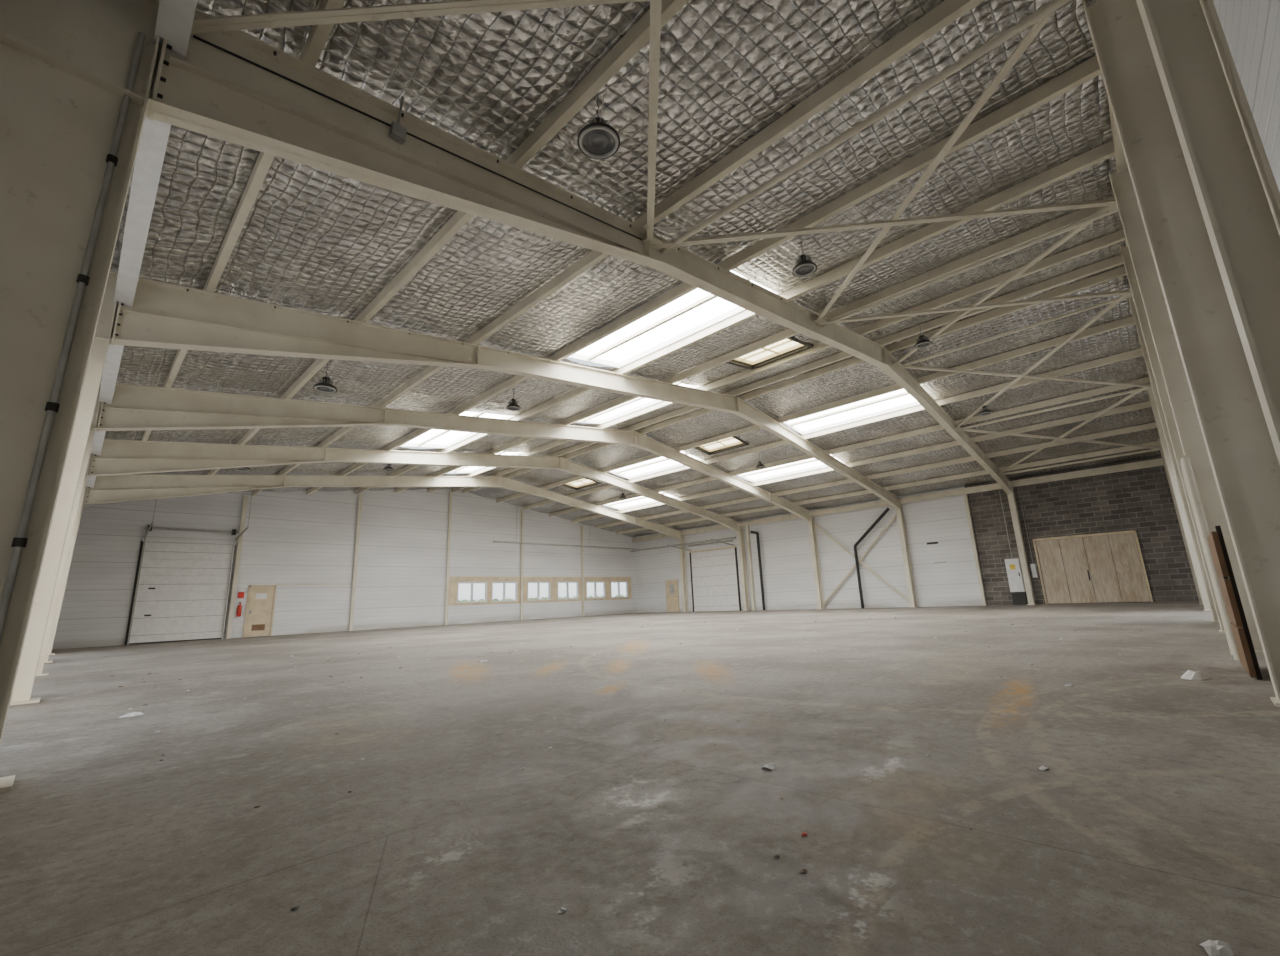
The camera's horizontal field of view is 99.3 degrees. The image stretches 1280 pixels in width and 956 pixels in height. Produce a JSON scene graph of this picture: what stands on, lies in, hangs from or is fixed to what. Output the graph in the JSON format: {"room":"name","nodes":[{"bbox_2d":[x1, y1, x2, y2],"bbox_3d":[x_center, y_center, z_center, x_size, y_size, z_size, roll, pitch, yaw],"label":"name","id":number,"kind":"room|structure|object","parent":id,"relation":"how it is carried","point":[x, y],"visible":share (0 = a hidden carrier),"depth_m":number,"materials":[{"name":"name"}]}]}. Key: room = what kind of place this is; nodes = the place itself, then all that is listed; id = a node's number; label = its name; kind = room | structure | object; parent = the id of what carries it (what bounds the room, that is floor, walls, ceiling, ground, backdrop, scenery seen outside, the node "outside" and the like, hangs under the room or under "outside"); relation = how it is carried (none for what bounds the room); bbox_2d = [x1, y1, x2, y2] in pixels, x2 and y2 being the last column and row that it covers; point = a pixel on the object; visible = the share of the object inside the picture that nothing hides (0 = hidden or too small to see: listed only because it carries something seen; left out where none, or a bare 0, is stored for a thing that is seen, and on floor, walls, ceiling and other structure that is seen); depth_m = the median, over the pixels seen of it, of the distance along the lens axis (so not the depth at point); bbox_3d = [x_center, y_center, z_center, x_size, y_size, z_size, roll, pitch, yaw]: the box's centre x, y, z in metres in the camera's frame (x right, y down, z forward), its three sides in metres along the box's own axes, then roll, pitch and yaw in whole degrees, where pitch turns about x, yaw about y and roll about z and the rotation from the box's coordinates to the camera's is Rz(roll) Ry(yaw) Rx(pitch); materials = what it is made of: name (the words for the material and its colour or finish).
{"room":"empty warehouse","nodes":[
{"label":"empty warehouse","id":0,"kind":"room"},
{"bbox_2d":[52,489,636,649],"bbox_3d":[-10.629,4.126,29.425,0.120,7.406,29.590,-14,-17,42],"label":"wall","id":1,"kind":"structure","parent":0,"point":[295,537],"depth_m":25.95,"materials":[{"name":"white metal"}]},
{"bbox_2d":[124,490,252,644],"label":"door","id":2,"kind":"structure","parent":1,"relation":"in","point":[175,584],"depth_m":21.35,"materials":[{"name":"white metal"}]},
{"bbox_2d":[236,602,241,616],"bbox_3d":[-16.588,5.438,22.528,0.148,0.590,0.148,-4,-13,7],"label":"fire extinguisher","id":3,"kind":"object","parent":1,"relation":"attached to","point":[239,608],"visible":1,"depth_m":22.48,"materials":[{"name":"red paint"}]},
{"bbox_2d":[236,592,243,613],"bbox_3d":[-16.655,5.207,22.651,0.018,0.900,0.220,-14,-17,42],"label":"sign","id":4,"kind":"object","parent":1,"relation":"attached to","point":[240,594],"visible":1,"depth_m":22.71,"materials":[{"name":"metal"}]},
{"bbox_2d":[243,585,276,637],"bbox_3d":[-16.097,5.620,23.058,0.119,2.130,1.000,-14,-17,42],"label":"door","id":5,"kind":"structure","parent":1,"relation":"in","point":[260,605],"depth_m":23.05,"materials":[{"name":"beige paint"}]},
{"bbox_2d":[277,583,351,584],"bbox_3d":[-14.740,4.836,24.763,0.038,0.060,3.030,-14,-17,42],"label":"trim","id":6,"kind":"structure","parent":1,"relation":"attached to","point":[324,583],"depth_m":25.05,"materials":[{"name":"beige paint"}]},
{"bbox_2d":[457,582,486,602],"bbox_3d":[-9.324,6.348,30.170,0.170,1.100,1.800,-14,-17,42],"label":"window","id":7,"kind":"structure","parent":1,"relation":"in","point":[467,592],"depth_m":30.14,"materials":[{"name":"white glass"}]},
{"bbox_2d":[492,582,517,601],"bbox_3d":[-7.892,6.615,31.613,0.170,1.100,1.700,-14,-17,42],"label":"window","id":8,"kind":"structure","parent":1,"relation":"in","point":[501,591],"depth_m":31.61,"materials":[{"name":"white glass"}]},
{"bbox_2d":[527,582,550,600],"bbox_3d":[-6.216,6.927,33.302,0.170,1.100,1.700,-14,-17,42],"label":"window","id":9,"kind":"structure","parent":1,"relation":"in","point":[535,590],"depth_m":33.28,"materials":[{"name":"white glass"}]},
{"bbox_2d":[448,576,631,605],"bbox_3d":[-5.468,6.954,34.011,0.029,1.540,13.850,-14,-17,42],"label":"trim","id":10,"kind":"structure","parent":1,"relation":"attached to","point":[453,580],"depth_m":32.69,"materials":[{"name":"beige paint"}]},
{"bbox_2d":[557,582,578,599],"bbox_3d":[-4.645,7.220,34.886,0.170,1.100,1.700,-14,-17,42],"label":"window","id":11,"kind":"structure","parent":1,"relation":"in","point":[566,590],"depth_m":34.87,"materials":[{"name":"white glass"}]},
{"bbox_2d":[586,582,605,598],"bbox_3d":[-3.004,7.527,36.539,0.170,1.100,1.700,-14,-17,42],"label":"window","id":12,"kind":"structure","parent":1,"relation":"in","point":[593,589],"depth_m":36.51,"materials":[{"name":"white glass"}]},
{"bbox_2d":[611,582,627,597],"bbox_3d":[-1.485,7.810,38.070,0.170,1.100,1.650,-14,-17,42],"label":"window","id":13,"kind":"structure","parent":1,"relation":"in","point":[618,589],"depth_m":38.07,"materials":[{"name":"white glass"}]},
{"bbox_2d":[101,0,1160,536],"bbox_3d":[-0.362,-1.121,20.210,28.910,2.020,29.350,-14,-17,42],"label":"ceiling","id":14,"kind":"structure","parent":0,"point":[311,239],"depth_m":7.73,"materials":[{"name":"metal"}]},
{"bbox_2d":[234,467,250,470],"bbox_3d":[-12.248,-0.566,16.804,0.420,0.658,0.420,-14,-17,42],"label":"lamp","id":15,"kind":"object","parent":14,"relation":"hanging from","point":[241,468],"visible":0.51,"depth_m":16.74,"materials":[{"name":"metal"}]},
{"bbox_2d":[313,361,336,392],"bbox_3d":[-6.349,-2.095,11.021,0.420,0.658,0.420,-14,-17,42],"label":"lamp","id":16,"kind":"object","parent":14,"relation":"hanging from","point":[325,385],"visible":1,"depth_m":10.94,"materials":[{"name":"metal"}]},
{"bbox_2d":[383,464,393,470],"bbox_3d":[-9.272,-0.570,20.103,0.378,0.588,0.378,-14,-17,42],"label":"lamp","id":17,"kind":"object","parent":14,"relation":"hanging from","point":[388,467],"visible":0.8,"depth_m":20.00,"materials":[{"name":"metal"}]},
{"bbox_2d":[390,411,516,447],"bbox_3d":[-6.307,-1.615,18.037,4.710,0.432,2.080,-14,-17,42],"label":"skylight","id":18,"kind":"object","parent":14,"relation":"in","point":[434,438],"visible":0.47,"depth_m":19.09,"materials":[{"name":"white plastic"}]},
{"bbox_2d":[438,451,524,472],"bbox_3d":[-7.060,-0.748,23.980,4.710,0.383,1.700,-14,-17,42],"label":"skylight","id":19,"kind":"object","parent":14,"relation":"in","point":[466,469],"visible":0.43,"depth_m":25.41,"materials":[{"name":"white plastic"}]},
{"bbox_2d":[506,388,520,410],"bbox_3d":[-3.338,-2.099,14.357,0.378,0.588,0.378,-14,-17,42],"label":"lamp","id":20,"kind":"object","parent":14,"relation":"hanging from","point":[513,405],"visible":1,"depth_m":14.28,"materials":[{"name":"metal"}]},
{"bbox_2d":[493,523,641,549],"bbox_3d":[-4.047,3.169,34.545,0.100,2.400,11.800,-14,-17,42],"label":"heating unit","id":21,"kind":"object","parent":14,"relation":"hanging from","point":[516,542],"visible":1,"depth_m":33.62,"materials":[{"name":"metal"}]},
{"bbox_2d":[630,537,735,551],"bbox_3d":[2.583,4.462,36.252,9.100,0.114,0.120,-14,-17,42],"label":"pipe","id":22,"kind":"object","parent":21,"relation":"attached to","point":[729,537],"visible":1,"depth_m":35.74,"materials":[{"name":"metal"}]},
{"bbox_2d":[563,478,601,489],"bbox_3d":[-3.150,0.175,28.157,2.000,0.424,1.320,-14,-17,42],"label":"roof hatch","id":23,"kind":"object","parent":14,"relation":"attached to","point":[586,482],"visible":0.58,"depth_m":28.57,"materials":[{"name":"glass"}]},
{"bbox_2d":[577,93,619,159],"bbox_3d":[-0.418,-3.605,5.415,0.420,0.658,0.420,-14,-17,42],"label":"lamp","id":24,"kind":"object","parent":14,"relation":"hanging from","point":[598,139],"visible":0.98,"depth_m":5.34,"materials":[{"name":"metal"}]},
{"bbox_2d":[565,378,703,423],"bbox_3d":[-0.328,-2.463,17.618,4.710,0.383,1.700,-14,-17,42],"label":"skylight","id":25,"kind":"object","parent":14,"relation":"in","point":[639,403],"visible":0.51,"depth_m":18.51,"materials":[{"name":"white plastic"}]},
{"bbox_2d":[597,489,679,509],"bbox_3d":[-0.171,1.192,30.746,4.710,0.417,1.850,-14,-17,42],"label":"skylight","id":26,"kind":"object","parent":14,"relation":"in","point":[639,501],"visible":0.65,"depth_m":31.58,"materials":[{"name":"white plastic"}]},
{"bbox_2d":[603,447,703,478],"bbox_3d":[0.520,-0.675,25.006,4.710,0.417,1.850,-14,-17,42],"label":"skylight","id":27,"kind":"object","parent":14,"relation":"in","point":[659,464],"visible":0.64,"depth_m":25.67,"materials":[{"name":"white plastic"}]},
{"bbox_2d":[555,262,781,367],"bbox_3d":[0.425,-3.329,11.674,4.710,0.432,2.080,-14,-17,42],"label":"skylight","id":28,"kind":"object","parent":14,"relation":"in","point":[697,310],"visible":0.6,"depth_m":12.07,"materials":[{"name":"white plastic"}]},
{"bbox_2d":[695,436,748,454],"bbox_3d":[3.210,-1.445,22.146,2.000,0.424,1.320,-14,-17,42],"label":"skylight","id":29,"kind":"object","parent":14,"relation":"attached to","point":[730,443],"visible":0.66,"depth_m":22.46,"materials":[{"name":"glass"}]},
{"bbox_2d":[756,455,764,467],"bbox_3d":[5.034,-0.725,22.845,0.378,0.588,0.378,-14,-17,42],"label":"lamp","id":30,"kind":"object","parent":14,"relation":"hanging from","point":[759,464],"visible":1,"depth_m":22.74,"materials":[{"name":"metal"}]},
{"bbox_2d":[726,337,813,369],"bbox_3d":[3.361,-3.359,14.308,1.900,0.418,1.360,-14,-17,42],"label":"roof hatch","id":31,"kind":"object","parent":14,"relation":"attached to","point":[789,346],"visible":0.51,"depth_m":14.60,"materials":[{"name":"metal"}]},
{"bbox_2d":[733,450,845,482],"bbox_3d":[6.561,-0.522,24.384,4.710,0.417,1.850,-14,-17,42],"label":"skylight","id":32,"kind":"object","parent":14,"relation":"in","point":[810,464],"visible":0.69,"depth_m":24.91,"materials":[{"name":"white plastic"}]},
{"bbox_2d":[792,241,816,276],"bbox_3d":[2.628,-3.609,8.787,0.378,0.588,0.378,-14,-17,42],"label":"lamp","id":33,"kind":"object","parent":14,"relation":"hanging from","point":[804,266],"visible":1,"depth_m":8.71,"materials":[{"name":"metal"}]},
{"bbox_2d":[780,378,919,434],"bbox_3d":[7.252,-2.389,18.644,4.710,0.417,1.850,-14,-17,42],"label":"skylight","id":34,"kind":"object","parent":14,"relation":"in","point":[898,400],"visible":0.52,"depth_m":18.96,"materials":[{"name":"white plastic"}]},
{"bbox_2d":[915,324,931,348],"bbox_3d":[7.027,-3.574,13.581,0.378,0.588,0.378,-14,-17,42],"label":"lamp","id":35,"kind":"object","parent":14,"relation":"hanging from","point":[922,341],"visible":1,"depth_m":13.50,"materials":[{"name":"metal"}]},
{"bbox_2d":[979,398,992,415],"bbox_3d":[10.825,-2.289,17.105,0.378,0.588,0.378,-14,-17,42],"label":"lamp","id":36,"kind":"object","parent":14,"relation":"hanging from","point":[984,410],"visible":1,"depth_m":17.02,"materials":[{"name":"metal"}]},
{"bbox_2d":[0,601,1279,955],"bbox_3d":[-0.103,5.192,18.784,29.210,0.200,29.650,-14,-17,42],"label":"floor","id":37,"kind":"structure","parent":0,"point":[1151,827],"depth_m":2.39,"materials":[{"name":"concrete"}]},
{"bbox_2d":[119,712,142,717],"bbox_3d":[-4.530,2.105,4.849,0.095,0.032,0.169,-14,-17,42],"label":"paper scrap","id":38,"kind":"object","parent":37,"relation":"on","point":[132,714],"visible":1,"depth_m":4.83,"materials":[{"name":"white paper"}]},
{"bbox_2d":[226,496,247,638],"bbox_3d":[-16.848,3.647,22.747,0.115,5.898,0.140,-14,-17,42],"label":"post","id":39,"kind":"object","parent":37,"relation":"on","point":[244,506],"visible":1,"depth_m":22.67,"materials":[{"name":"beige metal"}]},
{"bbox_2d":[349,494,362,630],"bbox_3d":[-13.627,3.955,26.073,0.115,6.505,0.140,-14,-17,42],"label":"post","id":40,"kind":"object","parent":37,"relation":"on","point":[360,495],"visible":1,"depth_m":25.99,"materials":[{"name":"beige metal"}]},
{"bbox_2d":[49,474,689,654],"bbox_3d":[-7.226,3.367,26.182,0.300,7.186,29.320,-14,-17,42],"label":"frame","id":41,"kind":"object","parent":37,"relation":"on","point":[134,487],"visible":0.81,"depth_m":20.75,"materials":[{"name":"metal"}]},
{"bbox_2d":[44,439,749,662],"bbox_3d":[-3.860,2.510,23.001,0.300,7.186,29.320,-14,-17,42],"label":"frame","id":42,"kind":"object","parent":37,"relation":"on","point":[118,457],"visible":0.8,"depth_m":16.59,"materials":[{"name":"metal"}]},
{"bbox_2d":[35,382,825,675],"bbox_3d":[-0.494,1.653,19.820,0.300,7.186,29.320,-14,-17,42],"label":"frame","id":43,"kind":"object","parent":37,"relation":"on","point":[133,407],"visible":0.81,"depth_m":12.58,"materials":[{"name":"metal"}]},
{"bbox_2d":[83,0,1163,541],"bbox_3d":[-0.122,0.088,20.139,28.870,0.547,28.400,-14,-17,42],"label":"beams","id":44,"kind":"structure","parent":43,"relation":"attached to","point":[175,18],"depth_m":6.11,"materials":[{"name":"white metal"}]},
{"bbox_2d":[130,0,1159,534],"bbox_3d":[-0.424,-1.126,20.146,28.870,1.923,25.888,-14,-17,42],"label":"roof purlins","id":45,"kind":"structure","parent":43,"relation":"on","point":[948,11],"depth_m":11.16,"materials":[{"name":"beige paint"}]},
{"bbox_2d":[444,492,451,624],"bbox_3d":[-10.378,4.265,29.427,0.115,7.117,0.140,-14,-17,42],"label":"post","id":46,"kind":"object","parent":37,"relation":"on","point":[450,493],"visible":1,"depth_m":29.35,"materials":[{"name":"beige metal"}]},
{"bbox_2d":[10,272,918,704],"bbox_3d":[2.872,0.795,16.639,0.300,7.186,29.320,-14,-17,42],"label":"frame","id":47,"kind":"object","parent":37,"relation":"on","point":[161,315],"visible":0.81,"depth_m":8.34,"materials":[{"name":"metal"}]},
{"bbox_2d":[813,513,909,605],"bbox_3d":[11.363,4.276,28.172,4.594,4.486,0.160,-14,-17,42],"label":"cross bracing","id":48,"kind":"object","parent":47,"relation":"attached to","point":[895,515],"depth_m":28.02,"materials":[{"name":"beige paint"}]},
{"bbox_2d":[0,0,1037,792],"bbox_3d":[6.238,-0.062,13.458,0.300,7.186,29.320,-14,-17,42],"label":"frame","id":49,"kind":"object","parent":37,"relation":"on","point":[65,65],"visible":0.91,"depth_m":3.70,"materials":[{"name":"metal"}]},
{"bbox_2d":[0,32,145,641],"bbox_3d":[-3.485,-0.783,3.304,0.054,4.901,0.136,-14,-17,42],"label":"conduit","id":50,"kind":"object","parent":49,"relation":"attached to","point":[19,542],"visible":1,"depth_m":3.29,"materials":[{"name":"metal"}]},
{"bbox_2d":[193,35,641,239],"bbox_3d":[-1.653,-3.367,5.887,0.130,0.719,4.902,-14,-17,42],"label":"conduit","id":51,"kind":"object","parent":49,"relation":"attached to","point":[397,132],"visible":1,"depth_m":5.18,"materials":[{"name":"metal"}]},
{"bbox_2d":[191,0,1160,474],"bbox_3d":[7.606,-2.993,11.945,5.094,1.904,26.722,-14,-17,42],"label":"cross bracing","id":52,"kind":"structure","parent":49,"relation":"attached to","point":[1038,19],"depth_m":7.17,"materials":[{"name":"beige paint"}]},
{"bbox_2d":[520,509,523,619],"bbox_3d":[-7.098,5.142,32.661,0.115,6.568,0.140,-14,-17,42],"label":"post","id":53,"kind":"object","parent":37,"relation":"on","point":[522,510],"visible":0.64,"depth_m":32.53,"materials":[{"name":"beige metal"}]},
{"bbox_2d":[581,525,584,615],"bbox_3d":[-3.803,6.073,35.897,0.115,5.915,0.140,-14,-17,42],"label":"post","id":54,"kind":"object","parent":37,"relation":"on","point":[582,556],"visible":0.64,"depth_m":35.84,"materials":[{"name":"beige metal"}]},
{"bbox_2d":[101,616,1121,912],"bbox_3d":[1.395,3.317,11.278,13.301,0.026,17.681,-14,-17,42],"label":"litter","id":55,"kind":"object","parent":37,"relation":"on","point":[561,910],"visible":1,"depth_m":3.27,"materials":[{"name":"metal"}]},
{"bbox_2d":[745,526,755,610],"bbox_3d":[6.658,5.298,32.750,0.150,5.200,0.180,-14,-17,42],"label":"wall post","id":56,"kind":"object","parent":37,"relation":"on","point":[746,527],"visible":0.93,"depth_m":32.66,"materials":[{"name":"beige metal"}]},
{"bbox_2d":[751,531,764,609],"bbox_3d":[6.994,5.434,32.264,0.519,4.695,0.160,-14,-17,42],"label":"drain pipe","id":57,"kind":"object","parent":37,"relation":"on","point":[753,532],"visible":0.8,"depth_m":32.10,"materials":[{"name":"black plastic"}]},
{"bbox_2d":[762,763,775,769],"bbox_3d":[0.634,1.405,2.660,0.066,0.018,0.103,-14,-17,42],"label":"paper scrap","id":58,"kind":"object","parent":37,"relation":"on","point":[772,766],"visible":1,"depth_m":2.65,"materials":[{"name":"white paper"}]},
{"bbox_2d":[853,507,889,607],"bbox_3d":[11.876,4.041,27.464,2.091,4.905,0.190,-14,-17,42],"label":"drain pipe","id":59,"kind":"object","parent":37,"relation":"on","point":[881,516],"visible":0.94,"depth_m":27.81,"materials":[{"name":"black plastic"}]},
{"bbox_2d":[964,494,986,605],"bbox_3d":[15.188,3.127,24.689,0.120,5.200,0.180,-14,-17,42],"label":"wall post","id":60,"kind":"object","parent":37,"relation":"on","point":[969,517],"visible":1,"depth_m":24.59,"materials":[{"name":"beige metal"}]},
{"bbox_2d":[999,490,1027,604],"bbox_3d":[16.114,2.961,23.715,0.520,4.980,0.320,-14,-17,42],"label":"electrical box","id":61,"kind":"object","parent":37,"relation":"on","point":[1013,566],"visible":0.98,"depth_m":23.30,"materials":[{"name":"white metal"}]},
{"bbox_2d":[1120,246,1224,632],"bbox_3d":[8.902,-0.915,8.955,0.380,6.654,0.280,-14,-17,42],"label":"post","id":62,"kind":"object","parent":37,"relation":"on","point":[1176,441],"visible":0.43,"depth_m":9.18,"materials":[{"name":"beige metal"}]},
{"bbox_2d":[1128,296,1220,621],"bbox_3d":[10.854,-0.624,10.942,0.380,6.805,0.280,-14,-17,42],"label":"post","id":63,"kind":"object","parent":37,"relation":"on","point":[1133,308],"visible":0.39,"depth_m":10.94,"materials":[{"name":"beige metal"}]},
{"bbox_2d":[1096,0,1152,384],"bbox_3d":[9.802,-3.399,10.547,0.160,2.242,29.313,-14,-17,42],"label":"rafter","id":64,"kind":"object","parent":63,"relation":"on","point":[1121,164],"visible":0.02,"depth_m":7.03,"materials":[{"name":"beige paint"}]},
{"bbox_2d":[1147,386,1211,610],"bbox_3d":[14.430,0.386,14.454,0.380,6.096,0.280,-14,-17,42],"label":"post","id":65,"kind":"object","parent":37,"relation":"on","point":[1149,389],"visible":0.43,"depth_m":14.47,"materials":[{"name":"beige metal"}]},
{"bbox_2d":[1157,439,1203,604],"bbox_3d":[17.725,1.317,17.690,0.380,5.443,0.280,-14,-17,42],"label":"post","id":66,"kind":"object","parent":37,"relation":"on","point":[1159,440],"visible":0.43,"depth_m":17.72,"materials":[{"name":"beige metal"}]},
{"bbox_2d":[1083,0,1279,706],"bbox_3d":[4.171,-1.367,4.071,0.380,5.764,0.280,-14,-17,42],"label":"post","id":67,"kind":"object","parent":37,"relation":"on","point":[1243,459],"visible":0.81,"depth_m":4.04,"materials":[{"name":"beige metal"}]},
{"bbox_2d":[1109,168,1262,652],"bbox_3d":[6.676,-1.128,6.657,0.380,6.235,0.280,-14,-17,42],"label":"post","id":68,"kind":"object","parent":37,"relation":"on","point":[1191,433],"visible":0.43,"depth_m":6.74,"materials":[{"name":"beige metal"}]},
{"bbox_2d":[1181,670,1211,679],"bbox_3d":[4.656,1.652,4.580,0.206,0.059,0.205,-2,-13,1],"label":"paper scrap","id":69,"kind":"object","parent":37,"relation":"on","point":[1191,675],"visible":1,"depth_m":4.53,"materials":[{"name":"white paper"}]},
{"bbox_2d":[1136,0,1279,465],"bbox_3d":[1.929,-1.551,1.926,0.200,5.358,0.200,-14,-17,42],"label":"post","id":70,"kind":"object","parent":37,"relation":"on","point":[1237,192],"visible":1,"depth_m":1.79,"materials":[{"name":"beige metal"}]},
{"bbox_2d":[1180,455,1239,659],"bbox_3d":[6.161,0.823,5.883,0.070,2.133,0.570,-14,-17,42],"label":"post","id":71,"kind":"object","parent":37,"relation":"on","point":[1185,463],"visible":0.83,"depth_m":5.79,"materials":[{"name":"beige metal"}]},
{"bbox_2d":[1199,940,1233,955],"bbox_3d":[1.287,1.052,1.216,0.055,0.018,0.081,-14,-17,42],"label":"paper scrap","id":72,"kind":"object","parent":37,"relation":"on","point":[1213,948],"visible":1,"depth_m":1.21,"materials":[{"name":"white paper"}]},
{"bbox_2d":[1207,526,1262,679],"bbox_3d":[5.283,1.081,4.859,0.065,1.250,1.000,-14,-17,42],"label":"board","id":73,"kind":"object","parent":37,"relation":"on","point":[1239,626],"visible":1,"depth_m":4.57,"materials":[{"name":"brown paint"}]},
{"bbox_2d":[635,456,1198,612],"bbox_3d":[10.074,4.360,29.776,28.910,5.446,0.120,-14,-17,42],"label":"wall","id":74,"kind":"structure","parent":0,"point":[1140,500],"depth_m":25.64,"materials":[{"name":"metal"}]},
{"bbox_2d":[665,579,679,611],"bbox_3d":[2.174,7.967,36.776,1.070,2.130,0.119,-14,-17,42],"label":"door","id":75,"kind":"structure","parent":74,"relation":"in","point":[672,593],"depth_m":36.76,"materials":[{"name":"beige paint"}]},
{"bbox_2d":[667,539,740,611],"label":"door","id":76,"kind":"structure","parent":74,"relation":"in","point":[707,599],"depth_m":34.49,"materials":[{"name":"white metal"}]},
{"bbox_2d":[927,542,945,562],"bbox_3d":[14.075,3.539,25.858,0.700,1.000,0.019,-14,-17,42],"label":"wall sign","id":77,"kind":"object","parent":74,"relation":"attached to","point":[928,543],"visible":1,"depth_m":25.92,"materials":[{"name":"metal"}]},
{"bbox_2d":[1018,488,1038,577],"bbox_3d":[16.631,2.314,23.400,0.200,3.900,0.210,-14,-17,42],"label":"meter box","id":78,"kind":"object","parent":74,"relation":"attached to","point":[1033,566],"visible":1,"depth_m":23.03,"materials":[{"name":"metal"}]},
{"bbox_2d":[1033,530,1152,603],"bbox_3d":[18.038,3.640,21.851,3.320,2.720,0.099,-14,-17,42],"label":"double door","id":79,"kind":"structure","parent":74,"relation":"in","point":[1131,579],"depth_m":21.75,"materials":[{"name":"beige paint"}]},
{"bbox_2d":[1213,0,1279,191],"bbox_3d":[10.118,-1.156,9.818,0.120,7.406,29.590,-14,-17,42],"label":"wall","id":80,"kind":"structure","parent":0,"point":[1251,28],"depth_m":2.76,"materials":[{"name":"white metal"}]}
]}

